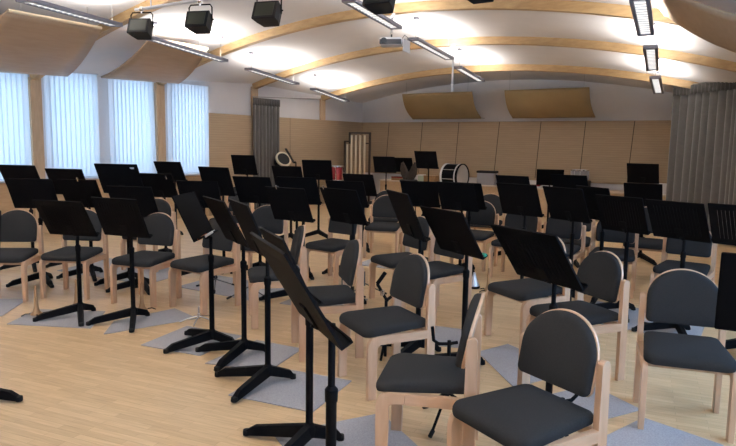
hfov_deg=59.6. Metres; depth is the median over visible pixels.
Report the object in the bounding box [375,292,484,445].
upholstered chair
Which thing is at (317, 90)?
pendant light
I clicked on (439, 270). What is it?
upholstered chair
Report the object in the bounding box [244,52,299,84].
pendant light
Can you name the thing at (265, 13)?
spotlight
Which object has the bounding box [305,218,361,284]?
upholstered chair
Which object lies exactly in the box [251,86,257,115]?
pillar
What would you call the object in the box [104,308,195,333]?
carpet piece
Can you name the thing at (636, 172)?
music stand
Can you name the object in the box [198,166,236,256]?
music stand
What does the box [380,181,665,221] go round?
trim
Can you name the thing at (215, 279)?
tripod
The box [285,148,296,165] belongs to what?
music stand
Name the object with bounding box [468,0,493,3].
spotlight
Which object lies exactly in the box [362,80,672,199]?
wall
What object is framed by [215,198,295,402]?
music stand
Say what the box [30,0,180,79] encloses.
arch
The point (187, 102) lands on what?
vertical blind
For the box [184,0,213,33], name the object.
spotlight
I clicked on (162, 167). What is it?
music stand
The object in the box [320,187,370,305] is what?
music stand
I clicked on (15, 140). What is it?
vertical blind
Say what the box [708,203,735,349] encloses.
music stand
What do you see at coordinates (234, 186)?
upholstered chair
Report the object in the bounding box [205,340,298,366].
carpet piece
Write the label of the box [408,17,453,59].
pendant light
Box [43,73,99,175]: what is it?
vertical blind
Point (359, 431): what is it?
carpet piece
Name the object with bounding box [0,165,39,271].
music stand
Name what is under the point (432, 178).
wooden box
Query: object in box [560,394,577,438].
holder
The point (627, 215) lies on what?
music stand
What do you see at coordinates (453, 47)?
hanging rod
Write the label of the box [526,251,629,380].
upholstered chair
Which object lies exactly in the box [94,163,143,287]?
music stand
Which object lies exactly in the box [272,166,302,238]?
music stand
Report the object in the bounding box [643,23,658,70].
pendant light
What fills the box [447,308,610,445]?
upholstered chair
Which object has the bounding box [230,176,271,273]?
music stand
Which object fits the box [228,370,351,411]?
carpet piece
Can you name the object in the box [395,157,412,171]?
music stand
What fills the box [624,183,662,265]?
music stand
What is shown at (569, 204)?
music stand
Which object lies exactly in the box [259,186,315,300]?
music stand
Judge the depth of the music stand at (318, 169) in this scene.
10.94 m
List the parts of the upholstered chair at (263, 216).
leg, seat, backrest, leg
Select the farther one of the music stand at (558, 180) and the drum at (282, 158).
the drum at (282, 158)
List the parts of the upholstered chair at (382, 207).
leg, leg, rail, seat, backrest, leg, leg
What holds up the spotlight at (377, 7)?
attached to the bar
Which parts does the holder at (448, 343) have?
leg, post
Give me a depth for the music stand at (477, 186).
7.96 m
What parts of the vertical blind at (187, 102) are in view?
head rail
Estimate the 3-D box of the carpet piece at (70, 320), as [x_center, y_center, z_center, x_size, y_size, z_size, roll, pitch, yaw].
[-2.768,0.865,5.822,0.788,0.006,0.551,1,7,3]
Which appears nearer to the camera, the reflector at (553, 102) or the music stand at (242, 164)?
the music stand at (242, 164)
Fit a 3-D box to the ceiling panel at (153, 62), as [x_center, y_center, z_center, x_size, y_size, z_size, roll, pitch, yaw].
[-3.492,-2.809,11.025,1.305,0.717,1.601,6,9,35]
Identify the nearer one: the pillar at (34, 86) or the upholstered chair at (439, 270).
the upholstered chair at (439, 270)
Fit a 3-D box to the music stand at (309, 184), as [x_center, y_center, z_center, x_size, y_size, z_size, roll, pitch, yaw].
[-0.812,0.035,7.851,0.529,1.209,0.509,3,7,17]
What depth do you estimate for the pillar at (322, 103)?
17.02 m
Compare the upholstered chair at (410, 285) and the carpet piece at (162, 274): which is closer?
the upholstered chair at (410, 285)
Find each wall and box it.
[0,74,362,179]
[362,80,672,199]
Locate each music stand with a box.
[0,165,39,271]
[0,211,22,401]
[5,178,57,287]
[32,199,99,326]
[45,168,85,267]
[56,179,102,280]
[86,197,152,332]
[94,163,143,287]
[106,186,158,294]
[140,173,177,251]
[153,161,187,234]
[163,191,233,353]
[176,180,220,278]
[195,196,264,371]
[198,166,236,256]
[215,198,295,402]
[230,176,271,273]
[231,155,258,227]
[243,226,343,445]
[250,232,352,445]
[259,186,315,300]
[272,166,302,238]
[277,176,321,279]
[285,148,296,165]
[302,160,332,238]
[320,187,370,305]
[322,180,368,273]
[342,173,377,252]
[373,156,396,189]
[381,189,440,352]
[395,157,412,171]
[400,180,440,255]
[414,151,438,180]
[420,206,487,364]
[436,181,479,265]
[456,182,486,275]
[490,224,587,392]
[493,175,529,255]
[496,183,543,278]
[536,169,563,228]
[541,186,592,300]
[550,174,587,267]
[572,185,609,303]
[594,194,650,322]
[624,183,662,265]
[627,163,658,237]
[631,199,711,333]
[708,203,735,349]
[714,252,735,330]
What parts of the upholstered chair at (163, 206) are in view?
leg, leg, backrest, leg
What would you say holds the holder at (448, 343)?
on the floor
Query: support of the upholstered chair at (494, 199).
on the floor
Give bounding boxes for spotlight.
[127,6,154,39]
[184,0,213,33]
[251,0,282,26]
[362,0,395,14]
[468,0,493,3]
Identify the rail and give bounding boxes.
[252,96,320,99]
[673,82,712,86]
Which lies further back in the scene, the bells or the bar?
the bells
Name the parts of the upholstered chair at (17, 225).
rail, backrest, seat, leg, rail, leg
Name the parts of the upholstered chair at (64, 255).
leg, leg, rail, seat, backrest, leg, rail, leg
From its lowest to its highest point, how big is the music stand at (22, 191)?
1.182 m
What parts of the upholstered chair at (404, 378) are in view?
leg, leg, seat, rail, backrest, leg, leg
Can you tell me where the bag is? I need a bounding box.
[400,162,416,179]
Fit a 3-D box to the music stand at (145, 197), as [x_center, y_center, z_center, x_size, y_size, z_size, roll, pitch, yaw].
[-2.488,0.157,6.953,0.529,1.132,0.509,2,7,9]
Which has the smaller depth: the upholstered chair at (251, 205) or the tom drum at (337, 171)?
the upholstered chair at (251, 205)
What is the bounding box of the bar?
[134,0,209,11]
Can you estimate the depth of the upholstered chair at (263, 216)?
7.59 m
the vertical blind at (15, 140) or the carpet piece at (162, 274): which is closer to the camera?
the carpet piece at (162, 274)
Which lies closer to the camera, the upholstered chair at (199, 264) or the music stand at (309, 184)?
the upholstered chair at (199, 264)
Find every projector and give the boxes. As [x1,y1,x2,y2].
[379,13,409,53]
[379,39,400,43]
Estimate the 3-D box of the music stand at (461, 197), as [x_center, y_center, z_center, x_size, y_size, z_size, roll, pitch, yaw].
[1.113,0.085,7.851,0.529,1.172,0.509,6,9,37]
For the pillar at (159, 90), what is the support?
on the floor
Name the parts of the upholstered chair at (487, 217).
backrest, seat, leg, rail, leg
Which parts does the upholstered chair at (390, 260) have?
leg, seat, leg, backrest, leg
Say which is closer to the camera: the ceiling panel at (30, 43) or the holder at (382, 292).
the holder at (382, 292)
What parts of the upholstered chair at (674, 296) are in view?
leg, rail, leg, backrest, seat, rail, leg, leg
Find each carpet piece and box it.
[0,299,22,315]
[7,309,104,328]
[57,258,168,281]
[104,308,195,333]
[141,326,240,355]
[182,275,283,300]
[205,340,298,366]
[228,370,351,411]
[275,414,417,445]
[280,299,367,305]
[362,259,388,268]
[435,326,460,347]
[481,344,540,385]
[553,388,637,418]
[595,301,703,335]
[607,418,723,445]
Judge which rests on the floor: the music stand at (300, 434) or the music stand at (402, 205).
the music stand at (402, 205)
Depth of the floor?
4.56 m
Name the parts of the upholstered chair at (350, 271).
leg, leg, seat, rail, leg, backrest, leg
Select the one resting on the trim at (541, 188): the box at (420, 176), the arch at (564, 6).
the box at (420, 176)
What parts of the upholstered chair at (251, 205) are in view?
backrest, leg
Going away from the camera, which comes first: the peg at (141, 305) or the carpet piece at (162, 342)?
the carpet piece at (162, 342)
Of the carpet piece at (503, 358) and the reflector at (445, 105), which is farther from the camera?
the reflector at (445, 105)
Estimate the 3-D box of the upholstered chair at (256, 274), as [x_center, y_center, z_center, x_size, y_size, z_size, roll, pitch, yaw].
[-0.826,0.456,5.831,0.514,0.878,0.493,-1,7,-13]
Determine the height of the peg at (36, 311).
0.278 m
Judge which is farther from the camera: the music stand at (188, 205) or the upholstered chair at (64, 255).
the upholstered chair at (64, 255)
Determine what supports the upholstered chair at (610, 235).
on the floor
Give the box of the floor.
[0,200,735,445]
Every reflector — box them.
[402,86,484,118]
[504,74,594,117]
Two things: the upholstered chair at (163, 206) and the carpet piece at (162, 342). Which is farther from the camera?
the upholstered chair at (163, 206)
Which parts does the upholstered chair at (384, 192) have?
leg, backrest, seat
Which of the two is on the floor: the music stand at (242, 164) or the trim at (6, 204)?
the music stand at (242, 164)
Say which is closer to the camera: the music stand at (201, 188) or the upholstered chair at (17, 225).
the upholstered chair at (17, 225)
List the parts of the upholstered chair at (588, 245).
seat, backrest, leg, leg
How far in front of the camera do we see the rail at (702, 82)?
11.72 m
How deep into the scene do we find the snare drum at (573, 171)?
14.46 m
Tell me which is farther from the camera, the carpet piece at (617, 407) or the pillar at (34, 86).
the pillar at (34, 86)
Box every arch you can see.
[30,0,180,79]
[156,0,677,85]
[252,36,735,88]
[321,64,697,100]
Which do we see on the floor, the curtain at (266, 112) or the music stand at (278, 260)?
the music stand at (278, 260)
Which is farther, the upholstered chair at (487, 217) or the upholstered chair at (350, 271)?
the upholstered chair at (487, 217)
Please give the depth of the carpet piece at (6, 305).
6.27 m
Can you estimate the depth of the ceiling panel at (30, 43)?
8.76 m
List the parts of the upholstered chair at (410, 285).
leg, leg, seat, leg, rail, backrest, leg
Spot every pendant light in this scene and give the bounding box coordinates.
[15,0,122,26]
[147,22,227,61]
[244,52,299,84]
[310,75,349,101]
[341,0,401,29]
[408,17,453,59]
[454,48,484,81]
[629,0,654,36]
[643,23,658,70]
[649,58,663,93]
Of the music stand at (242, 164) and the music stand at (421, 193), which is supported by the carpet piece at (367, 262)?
the music stand at (421, 193)
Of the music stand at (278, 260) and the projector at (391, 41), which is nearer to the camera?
the music stand at (278, 260)
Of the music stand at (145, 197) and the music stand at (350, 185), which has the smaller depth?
the music stand at (145, 197)
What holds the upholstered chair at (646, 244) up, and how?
on the floor
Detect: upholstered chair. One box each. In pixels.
[0,209,43,301]
[39,209,109,300]
[109,212,181,307]
[120,198,175,271]
[168,218,240,314]
[209,192,253,251]
[227,186,253,233]
[232,205,287,283]
[247,225,306,328]
[291,239,363,361]
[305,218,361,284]
[337,253,435,400]
[363,195,402,257]
[367,190,400,244]
[369,216,434,300]
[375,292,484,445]
[401,239,471,322]
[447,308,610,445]
[449,201,498,271]
[470,194,505,229]
[484,237,571,337]
[489,214,541,277]
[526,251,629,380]
[543,217,585,263]
[560,219,594,256]
[589,221,638,298]
[622,207,667,271]
[632,269,735,443]
[650,232,716,282]
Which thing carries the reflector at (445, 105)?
attached to the wall at (609, 102)
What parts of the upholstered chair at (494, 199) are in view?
rail, seat, backrest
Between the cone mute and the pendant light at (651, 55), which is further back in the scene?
the pendant light at (651, 55)
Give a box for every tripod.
[180,307,208,326]
[196,275,233,293]
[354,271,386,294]
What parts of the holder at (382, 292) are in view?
arm, leg, arm, post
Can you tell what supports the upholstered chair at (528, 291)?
on the floor
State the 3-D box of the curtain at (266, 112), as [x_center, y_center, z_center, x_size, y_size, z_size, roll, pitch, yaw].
[-2.411,-1.644,15.298,0.094,2.590,0.923,6,9,35]
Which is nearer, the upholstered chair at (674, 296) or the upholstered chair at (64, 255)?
the upholstered chair at (674, 296)
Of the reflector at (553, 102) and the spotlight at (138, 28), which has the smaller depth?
the spotlight at (138, 28)
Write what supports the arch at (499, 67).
attached to the ceiling
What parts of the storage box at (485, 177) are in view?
lid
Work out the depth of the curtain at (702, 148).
11.62 m
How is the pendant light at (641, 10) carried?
hanging from the ceiling
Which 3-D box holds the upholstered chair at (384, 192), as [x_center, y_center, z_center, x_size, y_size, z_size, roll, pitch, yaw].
[0.273,-0.077,10.320,0.493,0.878,0.514,2,7,10]
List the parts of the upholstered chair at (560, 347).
leg, seat, leg, backrest, rail, rail, leg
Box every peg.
[21,285,46,316]
[73,279,77,303]
[138,282,155,309]
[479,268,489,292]
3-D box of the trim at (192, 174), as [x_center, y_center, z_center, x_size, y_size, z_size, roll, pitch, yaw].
[-5.238,-0.788,11.460,0.160,0.035,6.400,6,9,35]
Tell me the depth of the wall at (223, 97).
14.65 m
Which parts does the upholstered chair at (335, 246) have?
leg, rail, seat, leg, leg, backrest, leg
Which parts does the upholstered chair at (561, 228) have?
backrest, seat, rail, leg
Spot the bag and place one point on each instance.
(412, 173)
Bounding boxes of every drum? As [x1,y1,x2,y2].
[274,152,290,165]
[332,166,343,180]
[439,163,468,210]
[570,169,590,185]
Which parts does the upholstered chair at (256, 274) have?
leg, leg, seat, rail, backrest, leg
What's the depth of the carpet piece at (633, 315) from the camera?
5.85 m
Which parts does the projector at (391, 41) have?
plate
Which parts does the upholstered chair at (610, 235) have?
leg, seat, backrest, leg, leg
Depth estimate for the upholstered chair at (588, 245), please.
8.04 m
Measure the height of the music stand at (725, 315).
1.202 m
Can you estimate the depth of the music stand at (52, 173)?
8.02 m
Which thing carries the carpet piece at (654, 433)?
on the floor
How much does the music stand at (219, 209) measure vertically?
1.203 m
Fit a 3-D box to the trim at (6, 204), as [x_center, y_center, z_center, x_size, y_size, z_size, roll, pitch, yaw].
[-6.957,-0.063,9.190,0.040,0.895,12.000,6,9,35]
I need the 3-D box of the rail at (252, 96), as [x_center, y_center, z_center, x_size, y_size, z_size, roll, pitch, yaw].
[-1.942,-3.066,15.762,0.022,0.127,2.501,6,9,35]
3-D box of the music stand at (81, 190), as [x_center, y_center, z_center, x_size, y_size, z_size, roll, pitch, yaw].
[-3.307,0.056,7.566,0.529,1.157,0.509,2,7,12]
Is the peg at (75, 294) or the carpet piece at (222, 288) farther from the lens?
the carpet piece at (222, 288)
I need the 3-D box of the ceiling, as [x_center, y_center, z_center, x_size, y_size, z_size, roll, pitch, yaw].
[0.715,-2.156,7.043,15.100,2.167,18.080,6,9,35]
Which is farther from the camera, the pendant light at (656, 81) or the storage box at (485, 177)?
the storage box at (485, 177)
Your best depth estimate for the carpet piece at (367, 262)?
8.65 m
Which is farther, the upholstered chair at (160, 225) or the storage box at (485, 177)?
the storage box at (485, 177)
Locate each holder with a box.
[376,271,391,360]
[422,326,457,437]
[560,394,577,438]
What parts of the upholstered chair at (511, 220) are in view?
leg, seat, leg, backrest, leg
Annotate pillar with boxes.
[28,77,47,232]
[154,83,166,199]
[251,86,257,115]
[319,98,325,119]
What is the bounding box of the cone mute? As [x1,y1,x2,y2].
[472,272,479,288]
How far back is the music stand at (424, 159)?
13.09 m
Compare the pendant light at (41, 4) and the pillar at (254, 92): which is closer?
the pendant light at (41, 4)
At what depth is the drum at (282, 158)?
15.26 m
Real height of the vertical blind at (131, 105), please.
1.865 m
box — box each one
[391,176,402,180]
[418,174,424,180]
[424,175,439,181]
[476,170,498,184]
[659,183,666,194]
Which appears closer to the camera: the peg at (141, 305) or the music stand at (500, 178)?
the peg at (141, 305)
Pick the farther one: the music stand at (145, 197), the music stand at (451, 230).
the music stand at (145, 197)
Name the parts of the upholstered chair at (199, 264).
leg, rail, seat, leg, leg, backrest, rail, leg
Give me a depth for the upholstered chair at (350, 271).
4.85 m
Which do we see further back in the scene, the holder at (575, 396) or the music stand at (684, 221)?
the music stand at (684, 221)
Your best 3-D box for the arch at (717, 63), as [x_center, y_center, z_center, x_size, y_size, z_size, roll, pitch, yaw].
[1.663,-2.905,11.953,10.535,1.075,0.120,6,9,35]
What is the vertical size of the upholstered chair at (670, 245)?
0.878 m
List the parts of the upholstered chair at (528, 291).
leg, seat, leg, rail, leg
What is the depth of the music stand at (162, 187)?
8.76 m
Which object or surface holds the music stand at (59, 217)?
on the carpet piece at (70, 320)
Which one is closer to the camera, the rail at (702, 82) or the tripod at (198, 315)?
the tripod at (198, 315)
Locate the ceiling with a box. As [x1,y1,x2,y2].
[0,0,735,102]
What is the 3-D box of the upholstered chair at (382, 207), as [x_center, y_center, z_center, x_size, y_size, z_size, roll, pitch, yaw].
[0.230,0.047,9.304,0.493,0.878,0.514,3,7,13]
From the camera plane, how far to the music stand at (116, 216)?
5.58 m
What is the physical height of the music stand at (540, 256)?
1.170 m
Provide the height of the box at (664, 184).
0.220 m
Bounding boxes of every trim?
[0,173,199,182]
[0,175,207,231]
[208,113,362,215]
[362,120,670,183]
[379,179,665,196]
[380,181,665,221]
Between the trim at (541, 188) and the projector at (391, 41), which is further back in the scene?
the trim at (541, 188)
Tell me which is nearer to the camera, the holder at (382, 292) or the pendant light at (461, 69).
the holder at (382, 292)
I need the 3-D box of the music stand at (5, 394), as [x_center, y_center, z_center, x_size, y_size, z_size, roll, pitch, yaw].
[-2.477,0.517,3.859,0.509,1.171,0.529,7,9,40]
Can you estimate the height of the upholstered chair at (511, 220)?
0.878 m
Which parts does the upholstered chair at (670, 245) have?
leg, leg, seat, backrest, rail, leg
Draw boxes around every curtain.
[253,97,279,209]
[666,82,735,237]
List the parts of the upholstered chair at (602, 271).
leg, seat, leg, backrest, rail, leg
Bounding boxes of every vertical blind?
[0,72,31,178]
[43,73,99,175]
[108,79,156,172]
[167,82,208,172]
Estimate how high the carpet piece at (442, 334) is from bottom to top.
0.006 m
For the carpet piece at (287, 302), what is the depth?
6.48 m
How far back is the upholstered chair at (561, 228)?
7.53 m
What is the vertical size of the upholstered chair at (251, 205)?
0.878 m
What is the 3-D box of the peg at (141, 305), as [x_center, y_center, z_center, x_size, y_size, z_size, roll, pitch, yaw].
[-2.144,0.698,6.082,0.185,0.278,0.185,3,7,15]
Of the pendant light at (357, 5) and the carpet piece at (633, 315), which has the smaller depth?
the carpet piece at (633, 315)
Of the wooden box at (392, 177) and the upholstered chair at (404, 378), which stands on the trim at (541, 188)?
the wooden box at (392, 177)
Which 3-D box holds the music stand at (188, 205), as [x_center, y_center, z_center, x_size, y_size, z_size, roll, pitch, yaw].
[-1.289,0.372,5.059,0.509,1.205,0.529,1,7,3]
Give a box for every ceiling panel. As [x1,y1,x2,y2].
[0,3,101,76]
[101,31,207,83]
[653,0,735,52]
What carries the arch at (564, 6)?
attached to the ceiling
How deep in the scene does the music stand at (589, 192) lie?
6.80 m
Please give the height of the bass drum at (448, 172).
1.171 m
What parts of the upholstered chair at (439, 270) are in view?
leg, leg, leg, seat, backrest, rail, leg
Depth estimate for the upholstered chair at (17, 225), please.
6.67 m
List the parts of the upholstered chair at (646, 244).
seat, rail, backrest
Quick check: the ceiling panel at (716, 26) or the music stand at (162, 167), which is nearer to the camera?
the ceiling panel at (716, 26)
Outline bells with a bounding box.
[343,132,371,204]
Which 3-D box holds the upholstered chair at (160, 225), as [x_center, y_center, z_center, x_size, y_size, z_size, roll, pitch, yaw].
[-2.242,0.353,6.485,0.493,0.878,0.514,3,7,17]
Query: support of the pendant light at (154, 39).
hanging from the ceiling
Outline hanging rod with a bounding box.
[451,45,455,91]
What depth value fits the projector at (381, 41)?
9.39 m
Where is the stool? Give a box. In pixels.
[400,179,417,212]
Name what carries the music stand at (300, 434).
on the carpet piece at (359, 431)
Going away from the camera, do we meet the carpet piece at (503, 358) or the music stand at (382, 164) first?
the carpet piece at (503, 358)
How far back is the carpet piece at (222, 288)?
7.12 m
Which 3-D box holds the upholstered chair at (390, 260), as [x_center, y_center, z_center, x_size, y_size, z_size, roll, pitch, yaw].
[0.347,0.376,6.636,0.514,0.878,0.493,-3,8,-30]
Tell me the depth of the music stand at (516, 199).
6.95 m
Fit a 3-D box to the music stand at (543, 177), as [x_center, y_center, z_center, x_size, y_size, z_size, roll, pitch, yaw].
[3.524,-0.457,12.510,0.529,1.188,0.509,3,7,15]
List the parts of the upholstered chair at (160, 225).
leg, rail, leg, seat, leg, backrest, rail, leg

